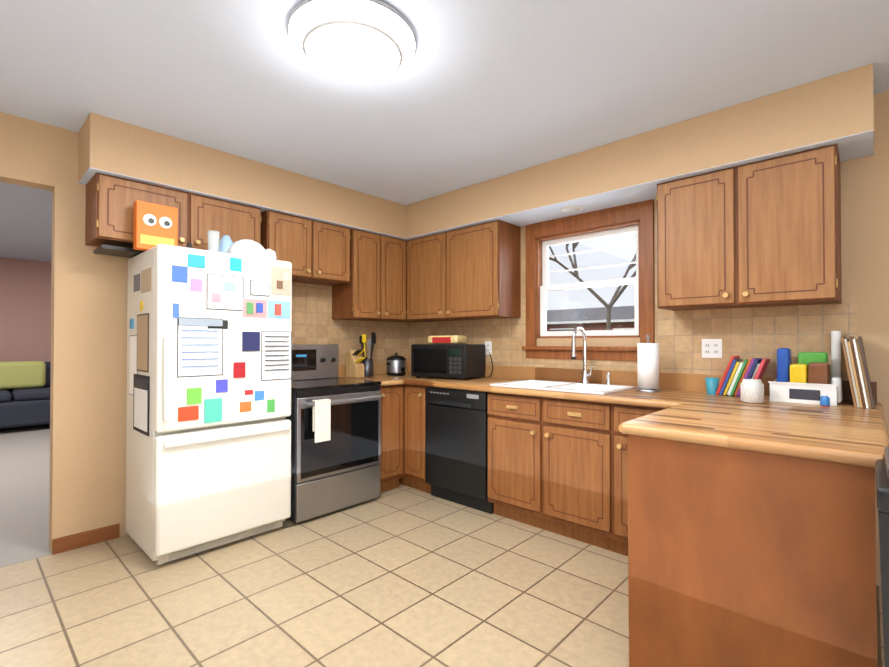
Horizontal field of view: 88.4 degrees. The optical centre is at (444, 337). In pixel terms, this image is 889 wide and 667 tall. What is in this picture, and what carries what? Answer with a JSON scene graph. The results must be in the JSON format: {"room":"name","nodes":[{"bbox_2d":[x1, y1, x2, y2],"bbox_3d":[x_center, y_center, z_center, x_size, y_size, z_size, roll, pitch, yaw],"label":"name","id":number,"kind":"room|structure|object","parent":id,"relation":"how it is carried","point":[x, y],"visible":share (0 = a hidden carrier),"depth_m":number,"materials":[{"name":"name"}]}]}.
{"room":"kitchen","nodes":[
{"label":"kitchen","id":0,"kind":"room"},
{"bbox_2d":[0,257,51,361],"bbox_3d":[-7.249,0.046,6.022,0.120,2.470,6.600,-1,-1,43],"label":"wall","id":1,"kind":"structure","parent":0,"point":[25,310],"depth_m":6.91,"materials":[{"name":"paint"}]},
{"bbox_2d":[0,112,129,553],"bbox_3d":[-2.252,0.010,2.730,0.120,2.470,5.640,-1,-1,43],"label":"wall","id":2,"kind":"structure","parent":0,"point":[88,414],"depth_m":2.72,"materials":[{"name":"beige paint"}]},
{"bbox_2d":[52,523,119,554],"bbox_3d":[-2.140,1.203,2.737,0.015,0.084,0.319,-1,-1,43],"label":"baseboard","id":3,"kind":"structure","parent":2,"relation":"attached to","point":[80,540],"depth_m":2.72,"materials":[{"name":"brown wood"}]},
{"bbox_2d":[85,172,192,247],"bbox_3d":[-1.882,-0.736,2.811,0.315,0.364,0.471,-1,-1,43],"label":"upper cabinet","id":4,"kind":"object","parent":2,"relation":"attached to","point":[109,216],"depth_m":2.64,"materials":[{"name":"brown wood"}]},
{"bbox_2d":[193,194,264,250],"bbox_3d":[-1.561,-0.732,3.155,0.315,0.364,0.470,-1,-1,43],"label":"upper cabinet","id":5,"kind":"object","parent":2,"relation":"attached to","point":[237,221],"depth_m":3.04,"materials":[{"name":"brown wood"}]},
{"bbox_2d":[265,210,316,282],"bbox_3d":[-1.249,-0.683,3.489,0.315,0.454,0.354,-1,-1,43],"label":"upper cabinet","id":6,"kind":"object","parent":2,"relation":"attached to","point":[293,239],"depth_m":3.41,"materials":[{"name":"brown wood"}]},
{"bbox_2d":[305,221,352,287],"bbox_3d":[-1.008,-0.681,3.748,0.315,0.454,0.355,-1,-1,43],"label":"upper cabinet","id":7,"kind":"object","parent":2,"relation":"attached to","point":[334,242],"depth_m":3.67,"materials":[{"name":"brown wood"}]},
{"bbox_2d":[292,282,407,364],"bbox_3d":[-0.932,-0.055,4.051,0.006,0.790,1.650,-1,-1,43],"label":"backsplash","id":8,"kind":"structure","parent":2,"relation":"attached to","point":[312,321],"depth_m":4.00,"materials":[{"name":"beige tile"}]},
{"bbox_2d":[332,229,384,320],"bbox_3d":[-0.771,-0.533,4.000,0.315,0.744,0.299,-1,-1,43],"label":"upper cabinet","id":9,"kind":"object","parent":2,"relation":"attached to","point":[364,299],"depth_m":3.90,"materials":[{"name":"brown wood"}]},
{"bbox_2d":[365,236,404,321],"bbox_3d":[-0.570,-0.531,4.216,0.315,0.744,0.292,-1,-1,43],"label":"upper cabinet","id":10,"kind":"object","parent":2,"relation":"attached to","point":[394,247],"depth_m":4.12,"materials":[{"name":"brown wood"}]},
{"bbox_2d":[0,484,884,666],"bbox_3d":[-0.160,1.254,0.767,5.600,0.060,5.400,-1,-1,43],"label":"floor","id":11,"kind":"structure","parent":0,"point":[401,575],"depth_m":2.16,"materials":[{"name":"tile"}]},
{"bbox_2d":[126,244,291,564],"bbox_3d":[-1.482,0.374,2.906,0.680,1.744,0.778,-1,-1,43],"label":"fridge","id":12,"kind":"object","parent":11,"relation":"on","point":[209,378],"visible":1,"depth_m":2.64,"materials":[{"name":"metal"}]},
{"bbox_2d":[93,244,144,257],"bbox_3d":[-1.820,-0.510,2.847,0.240,0.020,0.550,-1,-1,43],"label":"baking tray","id":13,"kind":"object","parent":12,"relation":"on","point":[102,249],"visible":0.38,"depth_m":2.67,"materials":[{"name":"black metal"}]},
{"bbox_2d":[133,200,177,250],"bbox_3d":[-1.679,-0.637,2.662,0.070,0.270,0.210,-1,-1,43],"label":"snack box","id":14,"kind":"object","parent":12,"relation":"on","point":[155,225],"visible":0.96,"depth_m":2.63,"materials":[{"name":"orange cardboard"}]},
{"bbox_2d":[207,230,219,251],"bbox_3d":[-1.419,-0.576,2.808,0.072,0.150,0.072,-1,-1,43],"label":"glass tumbler","id":15,"kind":"object","parent":12,"relation":"on","point":[216,243],"visible":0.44,"depth_m":2.79,"materials":[{"name":"white"}]},
{"bbox_2d":[217,235,276,259],"bbox_3d":[-1.268,-0.581,2.999,0.289,0.165,0.376,-1,-1,43],"label":"heap","id":16,"kind":"object","parent":12,"relation":"on","point":[247,247],"visible":0.6,"depth_m":2.90,"materials":[{"name":"white plastic"}]},
{"bbox_2d":[286,344,381,522],"bbox_3d":[-0.944,0.653,3.473,0.730,1.199,0.716,-1,-1,43],"label":"stove","id":17,"kind":"object","parent":11,"relation":"on","point":[334,419],"visible":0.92,"depth_m":3.27,"materials":[{"name":"silver metal"}]},
{"bbox_2d":[379,384,402,492],"bbox_3d":[-0.650,0.820,3.896,0.616,0.874,0.297,-1,-1,43],"label":"base cabinet","id":18,"kind":"object","parent":11,"relation":"on","point":[391,465],"depth_m":3.70,"materials":[{"name":"brown wood"}]},
{"bbox_2d":[338,363,401,385],"bbox_3d":[-0.663,0.310,3.853,0.662,0.145,0.207,-1,-1,43],"label":"countertop","id":19,"kind":"structure","parent":18,"relation":"on","point":[379,369],"depth_m":4.03,"materials":[{"name":"laminate"}]},
{"bbox_2d":[346,349,366,377],"bbox_3d":[-0.759,0.221,3.962,0.202,0.242,0.090,-1,-1,43],"label":"knife block","id":20,"kind":"object","parent":19,"relation":"on","point":[354,364],"visible":1,"depth_m":3.94,"materials":[{"name":"brown wood"}]},
{"bbox_2d":[359,332,375,376],"bbox_3d":[-0.685,0.148,4.064,0.131,0.390,0.176,-1,-1,43],"label":"utensil crock","id":21,"kind":"object","parent":19,"relation":"on","point":[368,366],"visible":0.85,"depth_m":4.03,"materials":[{"name":"silver metal"}]},
{"bbox_2d":[386,353,405,375],"bbox_3d":[-0.441,0.242,4.185,0.186,0.205,0.200,-1,-1,43],"label":"slow cooker","id":22,"kind":"object","parent":19,"relation":"on","point":[396,364],"visible":1,"depth_m":4.11,"materials":[{"name":"silver metal"}]},
{"bbox_2d":[402,362,883,413],"bbox_3d":[0.675,0.303,3.217,3.487,0.145,0.687,-1,-1,43],"label":"countertop","id":23,"kind":"structure","parent":18,"relation":"on","point":[673,385],"depth_m":2.89,"materials":[{"name":"laminate"}]},
{"bbox_2d":[411,344,484,379],"bbox_3d":[0.029,0.199,3.911,0.524,0.285,0.380,0,-1,31],"label":"microwave","id":24,"kind":"object","parent":23,"relation":"on","point":[464,361],"visible":1,"depth_m":3.76,"materials":[{"name":"black"}]},
{"bbox_2d":[427,335,466,343],"bbox_3d":[0.017,0.018,3.930,0.320,0.073,0.203,0,-1,31],"label":"bag","id":25,"kind":"object","parent":24,"relation":"on","point":[449,339],"visible":1,"depth_m":3.84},
{"bbox_2d":[490,379,636,394],"bbox_3d":[0.795,0.406,3.105,0.820,0.170,0.520,-1,-1,43],"label":"sink","id":26,"kind":"object","parent":23,"relation":"in","point":[592,388],"visible":0.38,"depth_m":3.13,"materials":[{"name":"white ceramic"}]},
{"bbox_2d":[571,327,610,384],"bbox_3d":[0.998,0.124,3.122,0.218,0.395,0.218,-1,-1,43],"label":"faucet","id":27,"kind":"object","parent":23,"relation":"on","point":[585,374],"visible":1,"depth_m":3.20,"materials":[{"name":"silver metal"}]},
{"bbox_2d":[635,335,661,391],"bbox_3d":[1.274,0.157,2.860,0.150,0.347,0.148,-1,-1,43],"label":"paper towel holder","id":28,"kind":"object","parent":23,"relation":"on","point":[648,364],"visible":1,"depth_m":2.81,"materials":[{"name":"white paper"}]},
{"bbox_2d":[705,377,718,394],"bbox_3d":[1.554,0.281,2.652,0.072,0.095,0.072,-1,-1,43],"label":"cup","id":29,"kind":"object","parent":23,"relation":"on","point":[712,384],"visible":0.94,"depth_m":2.63,"materials":[{"name":"teal plastic"}]},
{"bbox_2d":[716,356,769,395],"bbox_3d":[1.688,0.215,2.585,0.237,0.223,0.167,-1,-1,43],"label":"books","id":30,"kind":"object","parent":23,"relation":"on","point":[737,371],"visible":0.79,"depth_m":2.54,"materials":[{"name":"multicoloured paper"}]},
{"bbox_2d":[740,379,763,402],"bbox_3d":[1.549,0.267,2.302,0.100,0.114,0.098,-1,-1,43],"label":"jar candle","id":31,"kind":"object","parent":23,"relation":"on","point":[751,390],"visible":1,"depth_m":2.27,"materials":[{"name":"white wax"}]},
{"bbox_2d":[768,348,842,405],"bbox_3d":[1.839,0.190,2.329,0.281,0.270,0.246,-1,-1,43],"label":"bin","id":32,"kind":"object","parent":23,"relation":"on","point":[805,379],"visible":0.83,"depth_m":2.28,"materials":[{"name":"white plastic"}]},
{"bbox_2d":[820,394,829,406],"bbox_3d":[1.788,0.294,2.147,0.036,0.058,0.036,-1,-1,43],"label":"bottle","id":33,"kind":"object","parent":23,"relation":"on","point":[824,400],"visible":0.96,"depth_m":2.13,"materials":[{"name":"blue plastic"}]},
{"bbox_2d":[831,331,840,377],"bbox_3d":[2.026,0.145,2.364,0.040,0.360,0.039,-1,-1,43],"label":"paper roll","id":34,"kind":"object","parent":23,"relation":"on","point":[835,353],"visible":0.67,"depth_m":2.35,"materials":[{"name":"white paper"}]},
{"bbox_2d":[841,336,874,408],"bbox_3d":[1.997,0.159,2.207,0.115,0.328,0.310,-1,-1,43],"label":"folders","id":35,"kind":"object","parent":23,"relation":"on","point":[858,374],"visible":0.98,"depth_m":2.10,"materials":[{"name":"brown cardboard"}]},
{"bbox_2d":[403,384,430,493],"bbox_3d":[-0.031,0.820,3.918,0.247,0.874,0.615,-1,-1,43],"label":"base cabinet","id":36,"kind":"object","parent":11,"relation":"on","point":[414,402],"depth_m":3.71,"materials":[{"name":"brown wood"}]},
{"bbox_2d":[425,386,493,513],"bbox_3d":[0.269,0.818,3.612,0.601,0.871,0.620,-1,-1,43],"label":"dishwasher","id":37,"kind":"object","parent":11,"relation":"on","point":[456,445],"visible":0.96,"depth_m":3.37,"materials":[{"name":"black metal"}]},
{"bbox_2d":[599,402,666,552],"bbox_3d":[1.290,0.807,2.686,0.470,0.874,0.615,-1,-1,43],"label":"base cabinet","id":38,"kind":"object","parent":11,"relation":"on","point":[611,415],"depth_m":2.60,"materials":[{"name":"brown wood"}]},
{"bbox_2d":[619,431,876,666],"bbox_3d":[1.063,0.796,1.623,0.683,0.874,0.406,-1,-1,43],"label":"base cabinet","id":39,"kind":"object","parent":11,"relation":"on","point":[740,558],"depth_m":1.45,"materials":[{"name":"brown wood"}]},
{"bbox_2d":[618,398,888,467],"bbox_3d":[1.179,0.339,1.744,0.740,0.040,0.780,-1,-1,43],"label":"countertop","id":40,"kind":"structure","parent":39,"relation":"on","point":[844,431],"depth_m":1.60,"materials":[{"name":"laminate"}]},
{"bbox_2d":[876,445,888,666],"bbox_3d":[1.164,0.751,0.957,0.372,0.949,0.396,-1,-1,43],"label":"bin","id":41,"kind":"object","parent":11,"relation":"on","point":[882,481],"visible":1,"depth_m":0.98,"materials":[{"name":"black plastic"}]},
{"bbox_2d":[0,0,888,261],"bbox_3d":[-2.863,-1.270,2.220,11.740,0.080,7.240,-1,-1,43],"label":"ceiling","id":42,"kind":"structure","parent":0,"point":[473,92],"depth_m":2.16,"materials":[{"name":"white paint"}]},
{"bbox_2d":[287,0,416,82],"bbox_3d":[-0.375,-1.177,1.882,0.518,0.111,0.518,-1,-1,43],"label":"ceiling light fixture","id":43,"kind":"object","parent":42,"relation":"attached to","point":[363,41],"visible":1,"depth_m":1.77,"materials":[{"name":"white glass"},{"name":"brushed nickel"}]},
{"bbox_2d":[78,63,873,240],"bbox_3d":[-0.008,-1.074,2.518,3.465,0.304,2.666,-1,-1,43],"label":"soffit bulkhead","id":44,"kind":"object","parent":42,"relation":"attached to","point":[838,109],"visible":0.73,"depth_m":2.79,"materials":[{"name":"beige paint"}]},
{"bbox_2d":[561,205,582,211],"bbox_3d":[0.901,-0.910,3.233,0.154,0.006,0.154,-1,-1,43],"label":"recessed light","id":45,"kind":"object","parent":44,"relation":"attached to","point":[573,208],"visible":0.94,"depth_m":3.23,"materials":[{"name":"white plastic"}]},
{"bbox_2d":[536,91,888,585],"bbox_3d":[1.766,0.011,2.758,5.720,2.470,0.120,-1,-1,43],"label":"wall","id":46,"kind":"structure","parent":0,"point":[865,232],"depth_m":2.31,"materials":[{"name":"beige paint"}]},
{"bbox_2d":[405,232,454,322],"bbox_3d":[-0.070,-0.531,4.174,0.511,0.744,0.316,-1,-1,43],"label":"upper cabinet","id":47,"kind":"object","parent":46,"relation":"attached to","point":[424,256],"depth_m":4.06,"materials":[{"name":"brown wood"}]},
{"bbox_2d":[445,220,520,319],"bbox_3d":[0.318,-0.535,3.813,0.550,0.744,0.316,-1,-1,43],"label":"upper cabinet","id":48,"kind":"object","parent":46,"relation":"attached to","point":[483,261],"depth_m":3.66,"materials":[{"name":"brown wood"}]},
{"bbox_2d":[485,341,491,354],"bbox_3d":[0.379,0.089,3.953,0.074,0.116,0.007,-1,-1,43],"label":"electrical outlet","id":49,"kind":"object","parent":46,"relation":"attached to","point":[488,346],"visible":1,"depth_m":3.95,"materials":[{"name":"white plastic"}]},
{"bbox_2d":[522,199,654,360],"bbox_3d":[1.048,-0.375,3.385,1.032,1.074,0.150,-1,-1,43],"label":"kitchen window","id":50,"kind":"structure","parent":46,"relation":"in","point":[637,218],"depth_m":3.34,"materials":[{"name":"brown wood"}]},
{"bbox_2d":[408,199,857,379],"bbox_3d":[0.874,-0.339,3.505,3.398,1.145,0.006,-1,-1,43],"label":"backsplash","id":51,"kind":"structure","parent":46,"relation":"attached to","point":[755,332],"depth_m":2.84,"materials":[{"name":"beige tile"}]},
{"bbox_2d":[656,166,740,310],"bbox_3d":[1.516,-0.547,2.696,0.407,0.744,0.316,-1,-1,43],"label":"upper cabinet","id":52,"kind":"object","parent":46,"relation":"attached to","point":[697,215],"depth_m":2.57,"materials":[{"name":"brown wood"}]},
{"bbox_2d":[702,339,721,357],"bbox_3d":[1.629,0.066,2.787,0.110,0.116,0.007,-1,-1,43],"label":"electrical outlet","id":53,"kind":"object","parent":46,"relation":"attached to","point":[711,348],"visible":1,"depth_m":2.79,"materials":[{"name":"white plastic"}]},
{"bbox_2d":[737,144,841,307],"bbox_3d":[1.816,-0.550,2.417,0.413,0.744,0.316,-1,-1,43],"label":"upper cabinet","id":54,"kind":"object","parent":46,"relation":"attached to","point":[765,233],"depth_m":2.29,"materials":[{"name":"brown wood"}]},
{"label":"outside","id":55,"kind":"structure","parent":0,"visible":0},
{"bbox_3d":[16.480,1.891,30.050,70.000,0.100,59.860,-1,-1,43],"label":"lawn","id":56,"kind":"structure","parent":55,"visible":0},
{"bbox_2d":[547,306,634,330],"bbox_3d":[12.261,-0.274,38.013,22.000,4.400,11.000,-1,-1,43],"label":"house","id":57,"kind":"structure","parent":56,"relation":"on","point":[597,317],"depth_m":33.97,"materials":[{"name":"brick"}]},
{"bbox_2d":[549,241,635,329],"bbox_3d":[9.141,-3.346,22.804,11.750,10.202,8.453,-1,-1,43],"label":"tree","id":58,"kind":"object","parent":56,"relation":"on","point":[595,294],"depth_m":24.67,"materials":[{"name":"brown plant"}]},
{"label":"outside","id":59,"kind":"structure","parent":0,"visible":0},
{"bbox_2d":[0,424,50,567],"bbox_3d":[-5.047,1.289,3.956,5.900,0.060,6.600,-1,-1,43],"label":"floor carpet","id":60,"kind":"object","parent":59,"point":[24,486],"depth_m":3.68,"materials":[{"name":"beige carpet"}]},
{"bbox_2d":[0,362,50,428],"bbox_3d":[-6.366,0.822,6.147,0.950,0.919,2.800,-1,-1,43],"label":"sofa","id":61,"kind":"object","parent":60,"relation":"on","point":[25,407],"visible":0.19,"depth_m":6.22,"materials":[{"name":"fabric"}]},
{"bbox_2d":[0,361,45,389],"bbox_3d":[-6.056,0.528,6.409,0.190,0.385,0.700,-1,-1,43],"label":"sofa pillow","id":62,"kind":"object","parent":61,"relation":"on","point":[21,374],"visible":1,"depth_m":6.42,"materials":[{"name":"yellow fabric"}]}
]}

